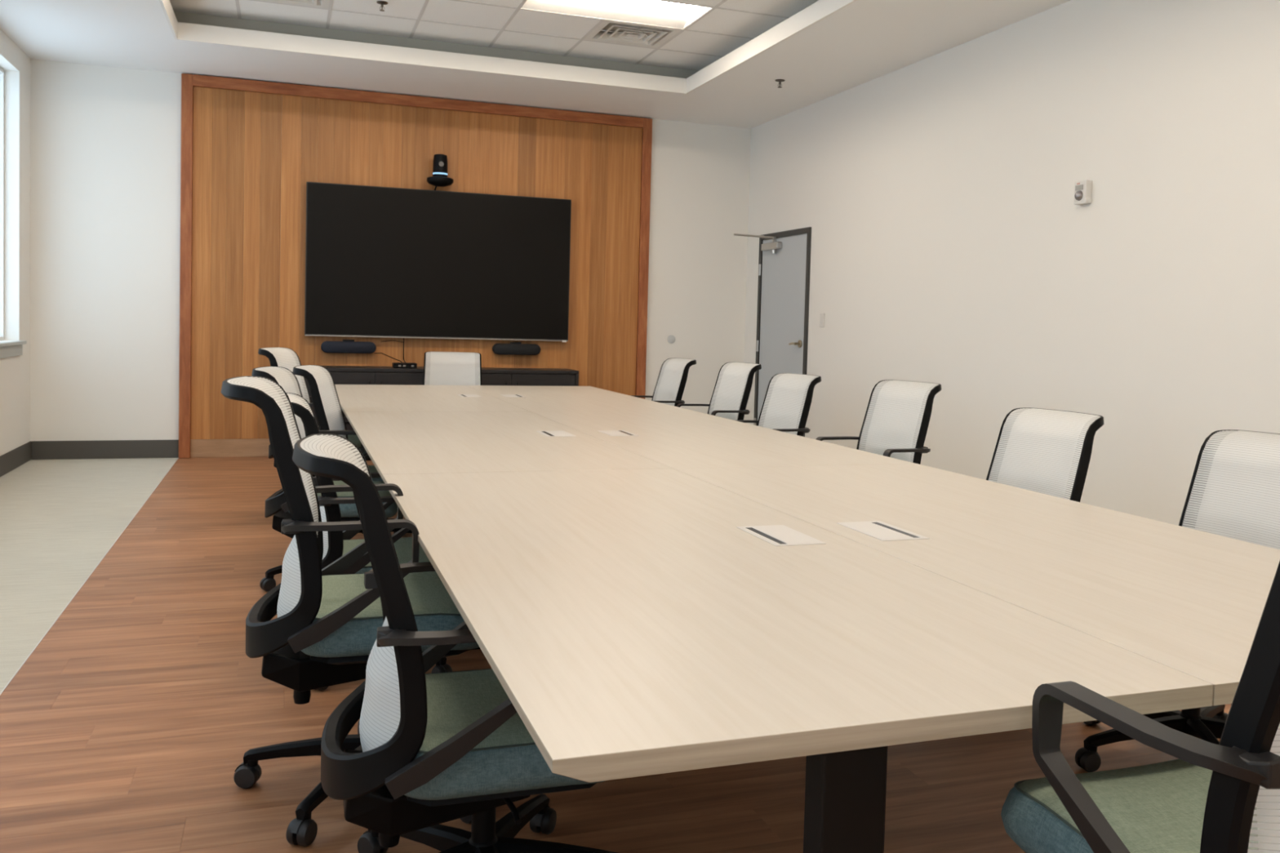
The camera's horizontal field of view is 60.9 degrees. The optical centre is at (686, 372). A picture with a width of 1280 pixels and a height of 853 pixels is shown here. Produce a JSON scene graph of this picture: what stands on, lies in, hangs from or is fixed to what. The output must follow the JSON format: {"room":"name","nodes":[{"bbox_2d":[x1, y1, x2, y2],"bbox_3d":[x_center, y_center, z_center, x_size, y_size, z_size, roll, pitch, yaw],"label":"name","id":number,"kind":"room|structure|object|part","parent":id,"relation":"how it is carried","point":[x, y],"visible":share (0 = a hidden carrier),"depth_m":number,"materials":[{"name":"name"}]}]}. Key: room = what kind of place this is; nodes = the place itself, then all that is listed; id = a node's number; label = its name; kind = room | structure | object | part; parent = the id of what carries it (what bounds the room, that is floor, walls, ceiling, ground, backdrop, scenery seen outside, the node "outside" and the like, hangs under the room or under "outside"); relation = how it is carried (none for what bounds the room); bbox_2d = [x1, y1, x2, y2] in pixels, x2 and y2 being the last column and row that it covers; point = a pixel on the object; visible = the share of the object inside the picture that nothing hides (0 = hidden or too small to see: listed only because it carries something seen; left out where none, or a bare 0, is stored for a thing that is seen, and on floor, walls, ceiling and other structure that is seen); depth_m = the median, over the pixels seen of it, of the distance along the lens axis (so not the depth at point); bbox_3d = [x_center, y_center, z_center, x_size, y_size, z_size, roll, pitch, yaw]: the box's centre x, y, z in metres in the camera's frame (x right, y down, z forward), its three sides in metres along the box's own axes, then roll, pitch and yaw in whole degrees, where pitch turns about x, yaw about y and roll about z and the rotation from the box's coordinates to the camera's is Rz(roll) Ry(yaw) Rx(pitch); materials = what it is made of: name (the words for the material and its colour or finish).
{"room":"conference room","nodes":[
{"label":"conference room","id":0,"kind":"room"},
{"bbox_2d":[0,28,31,456],"bbox_3d":[-3.345,-0.804,3.113,0.200,3.860,12.622,1,3,-20],"label":"wall","id":1,"kind":"structure","parent":0,"point":[15,371],"depth_m":8.50,"materials":[{"name":"white paint"}]},
{"bbox_2d":[0,66,26,358],"bbox_3d":[-4.987,-1.197,7.719,0.195,2.205,1.710,1,3,-20],"label":"window","id":2,"kind":"structure","parent":1,"relation":"in","point":[11,348],"depth_m":8.42,"materials":[{"name":"white plastic"}]},
{"bbox_3d":[-5.329,-1.295,8.441,0.050,2.090,0.029,1,3,-20],"label":"frame","id":3,"kind":"part","parent":2,"relation":"part of","materials":[{"name":"white plastic"}]},
{"bbox_3d":[-4.991,-0.196,7.771,0.145,0.027,1.710,1,3,-20],"label":"sill","id":4,"kind":"part","parent":2,"relation":"part of","materials":[{"name":"grey paint"}]},
{"bbox_2d":[0,440,31,476],"bbox_3d":[-3.293,0.947,3.224,0.010,0.153,12.221,1,3,-20],"label":"baseboard","id":5,"kind":"structure","parent":1,"relation":"attached to","point":[12,460],"depth_m":8.42,"materials":[{"name":"grey rubber"}]},
{"bbox_2d":[30,58,751,459],"bbox_3d":[-2.409,-1.079,10.068,6.360,3.860,0.200,1,3,-20],"label":"wall","id":6,"kind":"structure","parent":0,"point":[105,141],"depth_m":9.15,"materials":[{"name":"white paint"}]},
{"bbox_2d":[31,440,178,459],"bbox_3d":[-4.875,0.648,9.140,1.103,0.153,0.010,1,3,-20],"label":"baseboard","id":7,"kind":"structure","parent":6,"relation":"attached to","point":[111,449],"depth_m":9.13,"materials":[{"name":"grey rubber"}]},
{"bbox_2d":[178,73,652,457],"bbox_3d":[-2.348,-0.870,9.965,4.174,3.252,0.053,1,3,-20],"label":"wood wall panel","id":8,"kind":"object","parent":6,"relation":"attached to","point":[230,207],"visible":0.66,"depth_m":9.66,"materials":[{"name":"brown wood"}]},
{"bbox_3d":[-4.264,-0.892,9.259,0.090,3.252,0.053,1,3,-20],"label":"frame post","id":9,"kind":"part","parent":8,"relation":"part of","materials":[{"name":"brown wood"}]},
{"bbox_2d":[320,339,376,353],"bbox_3d":[-3.019,-0.231,9.706,0.470,0.120,0.100,1,3,-20],"label":"bar","id":10,"kind":"object","parent":8,"relation":"attached to","point":[346,346],"visible":1,"depth_m":9.66,"materials":[{"name":"black fabric"}]},
{"bbox_2d":[304,182,571,342],"bbox_3d":[-2.238,-0.977,9.958,2.368,1.350,0.090,1,3,-20],"label":"wall screen","id":11,"kind":"object","parent":8,"relation":"attached to","point":[382,262],"visible":1,"depth_m":9.89,"materials":[{"name":"black"}]},
{"bbox_2d":[381,337,405,362],"bbox_3d":[-2.641,-0.195,9.797,0.214,0.232,0.164,1,3,-20],"label":"cable","id":12,"kind":"object","parent":11,"relation":"hanging from","point":[403,338],"visible":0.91,"depth_m":9.89,"materials":[{"name":"black plastic"}]},
{"bbox_2d":[426,154,453,190],"bbox_3d":[-2.234,-1.741,9.841,0.236,0.453,0.236,1,3,-20],"label":"camera","id":13,"kind":"object","parent":8,"relation":"attached to","point":[439,178],"visible":1,"depth_m":9.78,"materials":[{"name":"black plastic"}]},
{"bbox_2d":[492,342,540,355],"bbox_3d":[-1.604,-0.225,10.226,0.450,0.120,0.100,1,3,-20],"label":"bar","id":14,"kind":"object","parent":8,"relation":"attached to","point":[513,348],"visible":1,"depth_m":10.18,"materials":[{"name":"black plastic"}]},
{"bbox_3d":[-0.433,-0.847,10.670,0.091,3.252,0.053,1,3,-20],"label":"frame post","id":15,"kind":"part","parent":8,"relation":"part of","materials":[{"name":"brown wood"}]},
{"bbox_2d":[666,335,675,343],"bbox_3d":[-0.155,-0.329,10.826,0.084,0.084,0.007,1,3,-20],"label":"round wall plate","id":16,"kind":"object","parent":6,"relation":"attached to","point":[671,339],"visible":1,"depth_m":10.82,"materials":[{"name":"grey plastic"}]},
{"bbox_2d":[0,0,1071,128],"bbox_3d":[-0.220,-2.471,4.173,6.760,0.548,12.622,1,3,-20],"label":"ceiling","id":17,"kind":"structure","parent":0,"point":[723,68],"depth_m":8.43,"materials":[{"name":"white paint"}]},
{"bbox_2d":[257,0,329,8],"bbox_3d":[-2.821,-2.698,7.615,0.613,0.087,0.613,1,3,-20],"label":"ceiling vent","id":18,"kind":"object","parent":17,"relation":"in","point":[313,3],"visible":1,"depth_m":7.87,"materials":[{"name":"white metal"}]},
{"bbox_2d":[376,0,387,11],"bbox_3d":[-2.189,-2.627,7.813,0.080,0.059,0.080,1,3,-20],"label":"sprinkler","id":19,"kind":"object","parent":17,"relation":"attached to","point":[382,3],"visible":1,"depth_m":7.80,"materials":[{"name":"grey metal"}]},
{"bbox_2d":[521,0,711,28],"bbox_3d":[-0.508,-2.647,7.788,1.251,0.075,0.613,1,3,-20],"label":"ceiling light","id":20,"kind":"object","parent":17,"relation":"attached to","point":[653,12],"visible":0.89,"depth_m":7.92,"materials":[{"name":"white plastic"}]},
{"bbox_2d":[583,20,681,48],"bbox_3d":[-0.429,-2.670,8.496,0.613,0.087,0.613,1,3,-20],"label":"ceiling vent","id":21,"kind":"object","parent":17,"relation":"in","point":[612,32],"visible":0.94,"depth_m":8.53,"materials":[{"name":"white metal"}]},
{"bbox_2d":[775,79,785,88],"bbox_3d":[0.754,-2.342,8.832,0.080,0.059,0.080,1,3,-20],"label":"sprinkler","id":22,"kind":"object","parent":17,"relation":"attached to","point":[780,81],"visible":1,"depth_m":8.82,"materials":[{"name":"grey metal"}]},
{"bbox_2d":[0,456,1231,852],"bbox_3d":[-0.319,1.109,4.328,6.760,0.102,12.622,1,3,-20],"label":"floor","id":23,"kind":"structure","parent":0,"point":[132,699],"depth_m":3.31,"materials":[{"name":"brown wood"}]},
{"bbox_2d":[257,347,366,467],"bbox_3d":[-2.301,0.373,6.885,0.745,1.040,0.702,1,2,-3],"label":"chair","id":24,"kind":"object","parent":23,"relation":"on","point":[286,357],"visible":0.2,"depth_m":6.90,"materials":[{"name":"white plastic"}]},
{"bbox_3d":[-2.543,0.194,6.841,0.247,0.691,0.489,1,2,-3],"label":"frame","id":25,"kind":"part","parent":24,"relation":"part of","materials":[{"name":"black plastic"}]},
{"bbox_2d":[347,435,366,454],"bbox_3d":[-2.253,0.469,6.869,0.485,0.117,0.500,1,2,-3],"label":"seat cushion","id":26,"kind":"object","parent":24,"relation":"on","point":[354,439],"depth_m":6.86,"materials":[{"name":"green fabric"}]},
{"bbox_2d":[251,366,397,591],"bbox_3d":[-1.640,0.486,5.125,0.769,1.000,0.715,1,3,-10],"label":"chair","id":27,"kind":"object","parent":23,"relation":"on","point":[276,504],"visible":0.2,"depth_m":4.99,"materials":[{"name":"black plastic"}]},
{"bbox_3d":[-1.893,0.326,5.079,0.247,0.691,0.489,1,3,-10],"label":"frame","id":28,"kind":"part","parent":27,"relation":"part of","materials":[{"name":"black plastic"}]},
{"bbox_3d":[-1.665,0.471,4.836,0.320,0.313,0.072,2,2,-1],"label":"armrest","id":29,"kind":"part","parent":27,"relation":"part of","materials":[{"name":"black plastic"}]},
{"bbox_3d":[-1.766,0.444,5.398,0.320,0.313,0.072,1,3,-19],"label":"armrest","id":30,"kind":"part","parent":27,"relation":"part of","materials":[{"name":"black plastic"}]},
{"bbox_2d":[288,480,397,517],"bbox_3d":[-1.607,0.600,5.144,0.485,0.117,0.500,1,3,-10],"label":"seat cushion","id":31,"kind":"object","parent":27,"relation":"on","point":[347,510],"depth_m":4.95,"materials":[{"name":"green fabric"}]},
{"bbox_2d":[221,376,479,846],"bbox_3d":[-0.838,0.563,2.903,0.749,1.085,0.696,1,3,-18],"label":"chair","id":32,"kind":"object","parent":23,"relation":"on","point":[323,633],"visible":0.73,"depth_m":2.68,"materials":[{"name":"black plastic"}]},
{"bbox_3d":[-1.063,0.365,2.791,0.247,0.691,0.489,1,3,-18],"label":"frame","id":33,"kind":"part","parent":32,"relation":"part of","materials":[{"name":"black plastic"}]},
{"bbox_3d":[-1.003,0.832,2.835,0.043,0.054,0.044,1,3,-18],"label":"tension knob","id":34,"kind":"part","parent":32,"relation":"part of","materials":[{"name":"black plastic"}]},
{"bbox_3d":[-0.870,1.016,2.724,0.050,0.080,0.328,2,3,15],"label":"leg","id":35,"kind":"part","parent":32,"relation":"part of","materials":[{"name":"black plastic"}]},
{"bbox_3d":[-0.802,0.509,2.583,0.320,0.313,0.072,1,3,-9],"label":"armrest","id":36,"kind":"part","parent":32,"relation":"part of","materials":[{"name":"black plastic"}]},
{"bbox_3d":[-0.980,0.481,3.126,0.320,0.313,0.072,0,3,-27],"label":"armrest","id":37,"kind":"part","parent":32,"relation":"part of","materials":[{"name":"black plastic"}]},
{"bbox_2d":[301,571,479,657],"bbox_3d":[-0.786,0.637,2.896,0.485,0.117,0.500,1,3,-18],"label":"seat cushion","id":38,"kind":"object","parent":32,"relation":"on","point":[433,609],"depth_m":2.71,"materials":[{"name":"green fabric"}]},
{"bbox_2d":[293,364,412,533],"bbox_3d":[-1.730,0.462,5.891,0.769,0.976,0.715,1,3,-8],"label":"chair","id":39,"kind":"object","parent":23,"relation":"on","point":[324,396],"visible":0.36,"depth_m":5.89,"materials":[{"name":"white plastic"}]},
{"bbox_3d":[-1.985,0.314,5.854,0.247,0.691,0.489,1,3,-8],"label":"frame","id":40,"kind":"part","parent":39,"relation":"part of","materials":[{"name":"black plastic"}]},
{"bbox_3d":[-1.766,0.459,5.604,0.320,0.313,0.072,2,2,1],"label":"armrest","id":41,"kind":"part","parent":39,"relation":"part of","materials":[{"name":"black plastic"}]},
{"bbox_3d":[-1.847,0.433,6.169,0.320,0.313,0.072,1,3,-17],"label":"armrest","id":42,"kind":"part","parent":39,"relation":"part of","materials":[{"name":"black plastic"}]},
{"bbox_2d":[286,392,452,690],"bbox_3d":[-1.126,0.568,3.963,0.760,0.965,0.698,1,3,-20],"label":"chair","id":43,"kind":"object","parent":23,"relation":"on","point":[336,544],"visible":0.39,"depth_m":3.66,"materials":[{"name":"black plastic"}]},
{"bbox_3d":[-1.354,0.429,3.846,0.247,0.691,0.489,1,3,-20],"label":"frame","id":44,"kind":"part","parent":43,"relation":"part of","materials":[{"name":"black plastic"}]},
{"bbox_3d":[-1.283,0.545,4.183,0.320,0.313,0.072,0,3,-29],"label":"armrest","id":45,"kind":"part","parent":43,"relation":"part of","materials":[{"name":"black plastic"}]},
{"bbox_3d":[-1.086,0.574,3.647,0.320,0.313,0.072,1,3,-11],"label":"armrest","id":46,"kind":"part","parent":43,"relation":"part of","materials":[{"name":"black plastic"}]},
{"bbox_2d":[342,537,430,573],"bbox_3d":[-1.081,0.701,3.961,0.485,0.117,0.500,1,3,-20],"label":"seat cushion","id":47,"kind":"object","parent":43,"relation":"on","point":[403,546],"depth_m":3.97,"materials":[{"name":"green fabric"}]},
{"bbox_3d":[-0.967,0.964,3.848,0.328,0.080,0.050,4,3,38],"label":"leg","id":48,"kind":"part","parent":43,"relation":"part of","materials":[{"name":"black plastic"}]},
{"bbox_2d":[301,364,578,460],"bbox_3d":[-2.223,0.363,9.834,2.435,0.806,0.452,1,3,-20],"label":"credenza","id":49,"kind":"object","parent":23,"relation":"on","point":[341,375],"visible":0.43,"depth_m":9.66,"materials":[{"name":"black wood"}]},
{"bbox_3d":[-2.991,0.352,9.342,0.589,0.703,0.021,1,3,-20],"label":"cabinet door","id":50,"kind":"part","parent":49,"relation":"part of","materials":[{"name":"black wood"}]},
{"bbox_3d":[-2.434,0.358,9.547,0.589,0.703,0.021,1,3,-20],"label":"cabinet door","id":51,"kind":"part","parent":49,"relation":"part of","materials":[{"name":"black wood"}]},
{"bbox_2d":[391,362,417,368],"bbox_3d":[-2.506,-0.063,9.653,0.200,0.040,0.153,1,3,-20],"label":"control box","id":52,"kind":"object","parent":49,"relation":"on","point":[396,365],"visible":1,"depth_m":9.59,"materials":[{"name":"black plastic"}]},
{"bbox_2d":[374,352,401,362],"bbox_3d":[-2.664,-0.124,9.755,0.283,0.101,0.041,2,3,9],"label":"cable","id":53,"kind":"object","parent":52,"relation":"attached to","point":[375,353],"visible":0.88,"depth_m":9.76,"materials":[{"name":"black plastic"}]},
{"bbox_3d":[-1.877,0.365,9.752,0.589,0.703,0.021,1,3,-20],"label":"cabinet door","id":54,"kind":"part","parent":49,"relation":"part of","materials":[{"name":"black wood"}]},
{"bbox_3d":[-1.321,0.371,9.958,0.589,0.703,0.021,1,3,-20],"label":"cabinet door","id":55,"kind":"part","parent":49,"relation":"part of","materials":[{"name":"black wood"}]},
{"bbox_3d":[-1.098,0.392,10.256,0.030,0.776,0.440,1,3,-20],"label":"panel","id":56,"kind":"part","parent":49,"relation":"part of","materials":[{"name":"black wood"}]},
{"bbox_2d":[422,351,481,385],"bbox_3d":[-1.940,0.328,8.941,0.712,0.970,0.767,1,3,-13],"label":"chair","id":57,"kind":"object","parent":23,"relation":"on","point":[446,368],"visible":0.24,"depth_m":9.16,"materials":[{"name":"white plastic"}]},
{"bbox_2d":[292,433,617,852],"bbox_3d":[-0.434,0.645,2.288,0.757,0.994,0.692,1,3,-19],"label":"chair","id":58,"kind":"object","parent":23,"relation":"on","point":[437,748],"visible":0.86,"depth_m":2.12,"materials":[{"name":"black plastic"}]},
{"bbox_3d":[-0.680,0.489,2.224,0.247,0.691,0.489,1,3,-19],"label":"frame","id":59,"kind":"part","parent":58,"relation":"part of","materials":[{"name":"black plastic"}]},
{"bbox_3d":[-0.621,0.956,2.270,0.043,0.054,0.044,1,3,-19],"label":"tension knob","id":60,"kind":"part","parent":58,"relation":"part of","materials":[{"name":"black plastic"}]},
{"bbox_3d":[-0.603,0.605,2.560,0.320,0.313,0.072,0,3,-28],"label":"armrest","id":61,"kind":"part","parent":58,"relation":"part of","materials":[{"name":"black plastic"}]},
{"bbox_3d":[-0.595,1.036,2.438,0.328,0.080,0.050,3,3,33],"label":"leg","id":62,"kind":"part","parent":58,"relation":"part of","materials":[{"name":"black plastic"}]},
{"bbox_3d":[-0.415,0.634,2.021,0.320,0.313,0.072,1,3,-10],"label":"armrest","id":63,"kind":"part","parent":58,"relation":"part of","materials":[{"name":"black plastic"}]},
{"bbox_2d":[404,669,606,799],"bbox_3d":[-0.405,0.761,2.334,0.485,0.117,0.500,1,3,-19],"label":"seat cushion","id":64,"kind":"object","parent":58,"relation":"on","point":[508,762],"depth_m":2.12,"materials":[{"name":"green fabric"}]},
{"bbox_3d":[-0.361,0.869,2.199,0.014,0.017,0.176,1,3,-22],"label":"height lever","id":65,"kind":"part","parent":58,"relation":"part of","materials":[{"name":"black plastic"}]},
{"bbox_3d":[-0.391,1.038,2.517,0.050,0.080,0.328,2,3,15],"label":"leg","id":66,"kind":"part","parent":58,"relation":"part of","materials":[{"name":"black plastic"}]},
{"bbox_2d":[629,358,696,406],"bbox_3d":[-0.321,0.377,8.717,0.725,0.980,0.714,0,3,-24],"label":"chair","id":67,"kind":"object","parent":23,"relation":"on","point":[671,371],"visible":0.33,"depth_m":8.79,"materials":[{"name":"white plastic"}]},
{"bbox_3d":[-0.384,0.347,8.989,0.320,0.313,0.072,1,3,-15],"label":"armrest","id":68,"kind":"part","parent":67,"relation":"part of","materials":[{"name":"black plastic"}]},
{"bbox_3d":[-0.150,0.376,8.469,0.320,0.313,0.072,0,3,-33],"label":"armrest","id":69,"kind":"part","parent":67,"relation":"part of","materials":[{"name":"black plastic"}]},
{"bbox_3d":[-0.095,0.235,8.799,0.247,0.691,0.489,0,3,-24],"label":"frame","id":70,"kind":"part","parent":67,"relation":"part of","materials":[{"name":"black plastic"}]},
{"bbox_2d":[675,362,761,420],"bbox_3d":[0.113,0.424,7.799,0.764,0.990,0.705,0,3,-25],"label":"chair","id":71,"kind":"object","parent":23,"relation":"on","point":[729,386],"visible":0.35,"depth_m":7.88,"materials":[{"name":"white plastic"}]},
{"bbox_3d":[0.066,0.390,8.070,0.320,0.313,0.072,1,3,-16],"label":"armrest","id":72,"kind":"part","parent":71,"relation":"part of","materials":[{"name":"black plastic"}]},
{"bbox_3d":[0.309,0.418,7.554,0.320,0.313,0.072,0,3,-34],"label":"armrest","id":73,"kind":"part","parent":71,"relation":"part of","materials":[{"name":"black plastic"}]},
{"bbox_3d":[0.358,0.277,7.885,0.247,0.691,0.489,0,3,-25],"label":"frame","id":74,"kind":"part","parent":71,"relation":"part of","materials":[{"name":"black plastic"}]},
{"bbox_2d":[736,373,821,436],"bbox_3d":[0.454,0.491,6.866,0.757,0.955,0.692,0,3,-28],"label":"chair","id":75,"kind":"object","parent":23,"relation":"on","point":[783,401],"visible":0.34,"depth_m":6.99,"materials":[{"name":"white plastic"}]},
{"bbox_3d":[0.368,0.472,7.175,0.320,0.313,0.072,1,3,-19],"label":"armrest","id":76,"kind":"part","parent":75,"relation":"part of","materials":[{"name":"black plastic"}]},
{"bbox_3d":[0.638,0.501,6.672,0.320,0.313,0.072,0,3,-37],"label":"armrest","id":77,"kind":"part","parent":75,"relation":"part of","materials":[{"name":"black plastic"}]},
{"bbox_2d":[334,384,1279,852],"bbox_3d":[-0.484,0.652,5.094,2.028,0.736,7.347,1,3,-20],"label":"conference table","id":78,"kind":"object","parent":23,"relation":"on","point":[611,588],"visible":0.89,"depth_m":2.17,"materials":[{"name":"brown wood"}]},
{"bbox_2d":[457,394,482,397],"bbox_3d":[-1.473,0.157,7.361,0.132,0.002,0.244,1,3,-20],"label":"box","id":79,"kind":"object","parent":78,"relation":"on","point":[460,395],"visible":1,"depth_m":7.36,"materials":[{"name":"grey"}]},
{"bbox_3d":[-1.459,0.157,7.366,0.086,0.001,0.215,1,3,-20],"label":"box lid","id":80,"kind":"part","parent":79,"relation":"part of","materials":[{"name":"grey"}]},
{"bbox_2d":[500,394,526,397],"bbox_3d":[-1.194,0.161,7.464,0.132,0.002,0.244,1,3,-20],"label":"box","id":81,"kind":"object","parent":78,"relation":"on","point":[504,395],"visible":1,"depth_m":7.45,"materials":[{"name":"grey"}]},
{"bbox_3d":[-1.207,0.160,7.459,0.086,0.001,0.215,1,3,-20],"label":"box lid","id":82,"kind":"part","parent":81,"relation":"part of","materials":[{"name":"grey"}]},
{"bbox_2d":[536,431,576,436],"bbox_3d":[-0.606,0.282,5.025,0.132,0.002,0.244,1,3,-20],"label":"box","id":83,"kind":"object","parent":78,"relation":"on","point":[548,433],"visible":1,"depth_m":5.01,"materials":[{"name":"grey"}]},
{"bbox_3d":[-0.592,0.282,5.030,0.086,0.001,0.215,1,3,-20],"label":"box lid","id":84,"kind":"part","parent":83,"relation":"part of","materials":[{"name":"grey"}]},
{"bbox_2d":[597,430,639,435],"bbox_3d":[-0.326,0.286,5.128,0.132,0.002,0.244,1,3,-20],"label":"box","id":85,"kind":"object","parent":78,"relation":"on","point":[611,433],"visible":1,"depth_m":5.12,"materials":[{"name":"grey"}]},
{"bbox_3d":[-0.340,0.285,5.123,0.086,0.001,0.215,1,3,-20],"label":"box lid","id":86,"kind":"part","parent":85,"relation":"part of","materials":[{"name":"grey"}]},
{"bbox_2d":[736,524,826,546],"bbox_3d":[0.231,0.406,2.715,0.132,0.002,0.244,1,3,-20],"label":"box","id":87,"kind":"object","parent":78,"relation":"on","point":[775,535],"visible":1,"depth_m":2.70,"materials":[{"name":"grey plastic"}]},
{"bbox_3d":[0.244,0.406,2.720,0.086,0.001,0.215,1,3,-20],"label":"box lid","id":88,"kind":"part","parent":87,"relation":"part of","materials":[{"name":"grey"}]},
{"bbox_3d":[0.232,0.840,1.645,0.108,0.662,0.060,1,3,-20],"label":"leg","id":89,"kind":"part","parent":78,"relation":"part of","materials":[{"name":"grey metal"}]},
{"bbox_2d":[836,520,929,541],"bbox_3d":[0.503,0.409,2.815,0.132,0.002,0.244,1,3,-20],"label":"box","id":90,"kind":"object","parent":78,"relation":"on","point":[879,530],"visible":1,"depth_m":2.80,"materials":[{"name":"grey"}]},
{"bbox_3d":[0.490,0.408,2.810,0.086,0.001,0.215,1,3,-20],"label":"box lid","id":91,"kind":"part","parent":90,"relation":"part of","materials":[{"name":"grey"}]},
{"bbox_2d":[815,379,941,464],"bbox_3d":[0.934,0.541,5.681,0.708,0.987,0.720,0,3,-28],"label":"chair","id":92,"kind":"object","parent":23,"relation":"on","point":[890,422],"visible":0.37,"depth_m":5.77,"materials":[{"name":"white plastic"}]},
{"bbox_3d":[0.839,0.507,5.953,0.320,0.313,0.072,1,3,-19],"label":"armrest","id":93,"kind":"part","parent":92,"relation":"part of","materials":[{"name":"black plastic"}]},
{"bbox_3d":[1.140,0.395,5.783,0.247,0.691,0.489,0,3,-28],"label":"frame","id":94,"kind":"part","parent":92,"relation":"part of","materials":[{"name":"black plastic"}]},
{"bbox_3d":[1.109,0.537,5.450,0.320,0.313,0.072,0,3,-37],"label":"armrest","id":95,"kind":"part","parent":92,"relation":"part of","materials":[{"name":"black plastic"}]},
{"bbox_2d":[986,407,1103,502],"bbox_3d":[1.157,0.627,4.182,0.750,0.955,0.692,0,3,-24],"label":"chair","id":96,"kind":"object","parent":23,"relation":"on","point":[1035,449],"visible":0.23,"depth_m":4.24,"materials":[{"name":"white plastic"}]},
{"bbox_2d":[1000,560,1279,852],"bbox_3d":[0.762,0.654,1.490,0.704,1.114,0.763,1,3,-20],"label":"chair","id":97,"kind":"object","parent":23,"relation":"on","point":[1224,797],"visible":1,"depth_m":1.39,"materials":[{"name":"black plastic"}]},
{"bbox_2d":[1000,759,1258,852],"bbox_3d":[0.765,0.684,1.542,0.500,0.117,0.485,1,8,-20],"label":"seat cushion","id":98,"kind":"object","parent":97,"relation":"on","point":[1159,807],"depth_m":1.56,"materials":[{"name":"green fabric"}]},
{"bbox_3d":[0.541,0.572,1.327,0.072,0.313,0.320,0,3,-29],"label":"armrest","id":99,"kind":"part","parent":97,"relation":"part of","materials":[{"name":"black plastic"}]},
{"bbox_3d":[0.876,0.456,1.247,0.489,0.691,0.247,1,3,-20],"label":"frame","id":100,"kind":"part","parent":97,"relation":"part of","materials":[{"name":"black plastic"}]},
{"bbox_2d":[1075,429,1279,772],"bbox_3d":[1.510,0.673,3.231,0.766,0.965,0.711,1,3,-22],"label":"chair","id":101,"kind":"object","parent":23,"relation":"on","point":[1235,495],"visible":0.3,"depth_m":3.34,"materials":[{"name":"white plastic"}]},
{"bbox_3d":[1.666,1.067,3.162,0.328,0.080,0.050,3,3,22],"label":"leg","id":102,"kind":"part","parent":101,"relation":"part of","materials":[{"name":"black plastic"}]},
{"bbox_3d":[1.759,0.539,3.311,0.247,0.691,0.489,1,3,-22],"label":"frame","id":103,"kind":"part","parent":101,"relation":"part of","materials":[{"name":"black plastic"}]},
{"bbox_2d":[743,0,1279,525],"bbox_3d":[2.811,-0.732,5.380,0.200,3.860,12.622,1,3,-20],"label":"wall","id":104,"kind":"structure","parent":0,"point":[951,247],"depth_m":6.59,"materials":[{"name":"white paint"}]},
{"bbox_2d":[733,226,811,436],"bbox_3d":[0.777,-0.248,10.238,0.486,2.161,1.102,1,3,-20],"label":"door","id":105,"kind":"structure","parent":104,"relation":"in","point":[784,263],"depth_m":10.27,"materials":[{"name":"grey paint"}]},
{"bbox_3d":[0.643,-1.236,10.438,0.350,0.190,0.288,1,3,-20],"label":"closer arm","id":106,"kind":"part","parent":105,"relation":"part of","materials":[{"name":"silver metal"}]},
{"bbox_3d":[0.758,-0.273,10.791,0.140,2.161,0.050,1,3,-20],"label":"frame","id":107,"kind":"part","parent":105,"relation":"part of","materials":[{"name":"grey paint"}]},
{"bbox_3d":[0.969,-1.301,10.252,0.140,0.050,1.002,1,3,-20],"label":"frame","id":108,"kind":"part","parent":105,"relation":"part of","materials":[{"name":"grey paint"}]},
{"bbox_3d":[0.994,-0.262,9.922,0.086,0.068,0.159,1,3,-20],"label":"handle","id":109,"kind":"part","parent":105,"relation":"part of","materials":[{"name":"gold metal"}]},
{"bbox_3d":[1.121,-0.220,9.805,0.140,2.161,0.050,1,3,-20],"label":"frame","id":110,"kind":"part","parent":105,"relation":"part of","materials":[{"name":"grey paint"}]},
{"bbox_2d":[819,313,824,327],"bbox_3d":[1.177,-0.456,9.498,0.010,0.120,0.084,1,3,-20],"label":"light switch","id":111,"kind":"object","parent":104,"relation":"attached to","point":[821,315],"visible":1,"depth_m":9.49,"materials":[{"name":"white plastic"}]},
{"bbox_2d":[1073,179,1092,204],"bbox_3d":[2.306,-1.053,6.366,0.070,0.136,0.104,1,3,-20],"label":"fire alarm strobe","id":112,"kind":"object","parent":104,"relation":"attached to","point":[1082,188],"visible":1,"depth_m":6.34,"materials":[{"name":"white plastic"}]},
{"bbox_2d":[1075,184,1083,191],"bbox_3d":[2.294,-1.081,6.364,0.004,0.030,0.066,1,3,-20],"label":"grille","id":113,"kind":"object","parent":112,"relation":"attached to","point":[1077,187],"depth_m":6.36,"materials":[{"name":"grey plastic"}]}
]}

